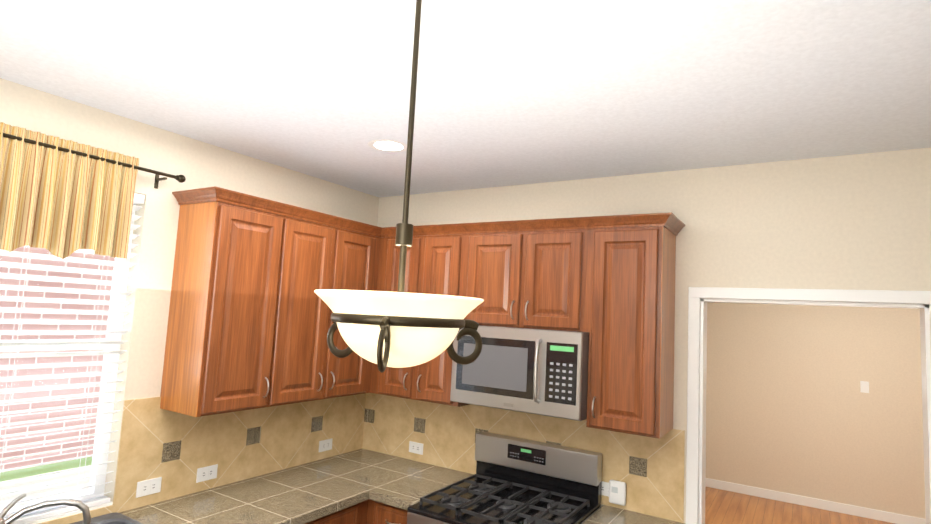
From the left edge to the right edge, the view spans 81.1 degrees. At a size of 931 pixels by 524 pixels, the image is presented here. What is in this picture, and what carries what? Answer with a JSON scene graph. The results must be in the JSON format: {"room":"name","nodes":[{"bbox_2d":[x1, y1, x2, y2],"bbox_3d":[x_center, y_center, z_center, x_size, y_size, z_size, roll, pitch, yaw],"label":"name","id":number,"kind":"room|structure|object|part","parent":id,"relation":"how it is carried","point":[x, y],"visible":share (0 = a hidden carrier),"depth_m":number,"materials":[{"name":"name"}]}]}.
{"room":"kitchen","nodes":[
{"label":"kitchen","id":0,"kind":"room"},
{"bbox_2d":[0,78,378,501],"bbox_3d":[-2.147,0.599,1.786,0.150,2.740,5.200,0,-6,32],"label":"wall","id":1,"kind":"structure","parent":0,"point":[197,164],"depth_m":2.65,"materials":[{"name":"beige paint"}]},
{"bbox_2d":[0,204,135,523],"bbox_3d":[-1.864,0.347,2.229,0.135,1.446,0.870,0,-6,32],"label":"window","id":2,"kind":"structure","parent":1,"relation":"in","point":[98,479],"depth_m":2.51,"materials":[{"name":"white plastic"}]},
{"bbox_2d":[0,193,144,523],"bbox_3d":[-1.833,0.341,2.210,0.056,1.430,0.860,0,-6,32],"label":"window blinds","id":3,"kind":"object","parent":2,"relation":"attached to","point":[54,511],"visible":0.69,"depth_m":2.35,"materials":[{"name":"white plastic"}]},
{"bbox_2d":[0,122,185,259],"bbox_3d":[-1.725,-0.260,2.224,0.116,0.515,1.132,0,-6,32],"label":"window valance","id":4,"kind":"object","parent":1,"relation":"attached to","point":[62,198],"visible":1,"depth_m":2.26,"materials":[{"name":"fabric"}]},
{"bbox_3d":[-1.721,-0.451,2.246,0.102,0.080,1.132,0,-6,32],"label":"valance curtain rod","id":5,"kind":"part","parent":4,"relation":"part of","materials":[{"name":"brown metal"}]},
{"bbox_2d":[0,0,930,197],"bbox_3d":[1.224,-0.579,2.373,5.270,0.060,9.720,0,-6,32],"label":"ceiling","id":6,"kind":"structure","parent":0,"point":[514,92],"depth_m":1.94,"materials":[{"name":"paint"}]},
{"bbox_2d":[368,139,406,151],"bbox_3d":[-0.393,-0.591,2.781,0.210,0.003,0.210,0,-6,32],"label":"recessed light","id":7,"kind":"object","parent":6,"relation":"in","point":[384,145],"visible":0.96,"depth_m":2.77,"materials":[{"name":"white glass"}]},
{"bbox_2d":[314,0,483,372],"bbox_3d":[-0.148,-0.237,1.306,0.422,0.964,0.392,0,-6,32],"label":"pendant light","id":8,"kind":"object","parent":6,"relation":"hanging from","point":[399,328],"visible":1,"depth_m":1.15,"materials":[{"name":"white glass"}]},
{"bbox_3d":[-0.155,0.160,1.259,0.390,0.166,0.390,0,-6,32],"label":"lamp shade","id":9,"kind":"part","parent":8,"relation":"part of","materials":[{"name":"white glass"}]},
{"bbox_2d":[377,148,930,523],"bbox_3d":[1.374,0.870,2.710,5.150,2.740,0.120,0,-6,32],"label":"wall","id":10,"kind":"structure","parent":0,"point":[855,222],"depth_m":2.71,"materials":[{"name":"beige paint"}]},
{"bbox_2d":[450,325,588,420],"bbox_3d":[0.337,0.590,3.044,0.764,0.436,0.462,0,-6,32],"label":"over-the-range microwave","id":11,"kind":"object","parent":10,"relation":"attached to","point":[544,372],"visible":0.94,"depth_m":2.85,"materials":[{"name":"grey metal"}]},
{"bbox_2d":[686,287,930,523],"bbox_3d":[1.581,1.181,2.529,1.026,2.107,0.140,0,-6,32],"label":"door frame","id":12,"kind":"structure","parent":10,"relation":"attached to","point":[696,410],"depth_m":2.71,"materials":[{"name":"white wood"}]},
{"bbox_2d":[705,487,894,523],"bbox_3d":[1.730,2.195,1.702,3.500,0.050,9.480,0,-6,32],"label":"floor","id":13,"kind":"structure","parent":0,"point":[725,507],"depth_m":5.71,"materials":[{"name":"brown wood"}]},
{"bbox_2d":[706,302,925,518],"bbox_3d":[4.334,1.327,5.880,3.720,2.740,0.120,0,-6,32],"label":"wall","id":14,"kind":"structure","parent":0,"point":[791,408],"depth_m":6.04,"materials":[{"name":"paint"}]},
{"bbox_2d":[706,478,925,523],"bbox_3d":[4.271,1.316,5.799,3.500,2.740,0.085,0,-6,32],"label":"baseboard","id":15,"kind":"structure","parent":14,"relation":"attached to","point":[885,516],"depth_m":5.94,"materials":[{"name":"white wood"}]},
{"bbox_2d":[860,381,868,392],"bbox_3d":[4.279,1.340,5.834,0.075,0.120,0.012,0,-6,32],"label":"hall light switch","id":16,"kind":"object","parent":14,"relation":"attached to","point":[864,386],"visible":1,"depth_m":5.83,"materials":[{"name":"white plastic"}]},
{"bbox_3d":[-1.178,1.977,1.006,2.300,0.050,5.200,0,-6,32],"label":"floor","id":17,"kind":"structure","parent":0,"visible":0},
{"bbox_2d":[38,186,385,523],"bbox_3d":[-1.574,0.794,1.937,0.660,2.440,4.300,0,-6,32],"label":"tall cabinet","id":18,"kind":"object","parent":17,"relation":"on","point":[267,406],"depth_m":2.82,"materials":[{"name":"brown wood"}]},
{"bbox_2d":[0,493,142,523],"bbox_3d":[-1.585,1.110,1.978,0.555,0.388,0.855,0,-6,32],"label":"sink","id":19,"kind":"object","parent":18,"relation":"in","point":[115,518],"visible":1,"depth_m":2.21,"materials":[{"name":"grey metal"}]},
{"bbox_2d":[0,493,90,523],"bbox_3d":[-1.710,1.010,2.122,0.171,0.174,0.394,0,-6,32],"label":"faucet","id":20,"kind":"object","parent":19,"relation":"on","point":[84,508],"depth_m":2.17,"materials":[{"name":"silver metal"}]},
{"bbox_2d":[0,512,142,523],"bbox_3d":[-1.589,1.197,1.969,0.555,0.213,0.855,0,-6,32],"label":"basin","id":21,"kind":"object","parent":19,"relation":"in","point":[111,518],"depth_m":2.40,"materials":[{"name":"grey metal"}]},
{"bbox_2d":[135,476,161,497],"bbox_3d":[-1.522,1.084,2.620,0.006,0.072,0.116,0,-6,32],"label":"outlet","id":22,"kind":"object","parent":18,"relation":"attached to","point":[145,486],"depth_m":2.62,"materials":[{"name":"white plastic"}]},
{"bbox_2d":[196,464,217,482],"bbox_3d":[-1.364,1.116,2.874,0.006,0.072,0.116,0,-6,32],"label":"outlet","id":23,"kind":"object","parent":18,"relation":"attached to","point":[205,473],"depth_m":2.87,"materials":[{"name":"white plastic"}]},
{"bbox_2d":[318,438,332,452],"bbox_3d":[-0.920,1.207,3.586,0.006,0.072,0.116,0,-6,32],"label":"outlet","id":24,"kind":"object","parent":18,"relation":"attached to","point":[325,445],"depth_m":3.58,"materials":[{"name":"white plastic"}]},
{"bbox_2d":[408,440,423,454],"bbox_3d":[-0.331,1.243,3.640,0.116,0.072,0.006,0,-6,32],"label":"outlet","id":25,"kind":"object","parent":18,"relation":"attached to","point":[415,447],"depth_m":3.64,"materials":[{"name":"white plastic"}]},
{"bbox_2d":[407,431,601,523],"bbox_3d":[0.176,1.593,2.767,0.760,1.190,0.838,0,-6,32],"label":"gas range","id":26,"kind":"object","parent":17,"relation":"on","point":[513,480],"visible":1,"depth_m":2.96,"materials":[{"name":"grey metal"}]},
{"bbox_2d":[370,212,684,523],"bbox_3d":[0.308,0.984,2.900,1.516,2.440,0.656,0,-6,32],"label":"tall cabinet","id":27,"kind":"object","parent":17,"relation":"on","point":[611,278],"depth_m":2.93,"materials":[{"name":"brown wood"}]},
{"bbox_2d":[595,480,617,498],"bbox_3d":[0.766,1.234,2.958,0.116,0.072,0.006,0,-6,32],"label":"outlet","id":28,"kind":"object","parent":27,"relation":"attached to","point":[605,483],"depth_m":2.96,"materials":[{"name":"white plastic"}]},
{"label":"outside","id":29,"kind":"structure","parent":0,"visible":0},
{"bbox_2d":[0,457,91,509],"bbox_3d":[-6.293,2.791,8.355,13.840,0.010,26.000,0,-6,32],"label":"ground","id":30,"kind":"structure","parent":29,"point":[44,489],"depth_m":6.65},
{"bbox_2d":[0,247,114,471],"bbox_3d":[-7.190,0.719,7.639,3.700,3.900,5.800,0,-6,32],"label":"neighbor house","id":31,"kind":"structure","parent":30,"relation":"on","point":[53,456],"depth_m":7.38,"materials":[{"name":"red brick"}]}
]}

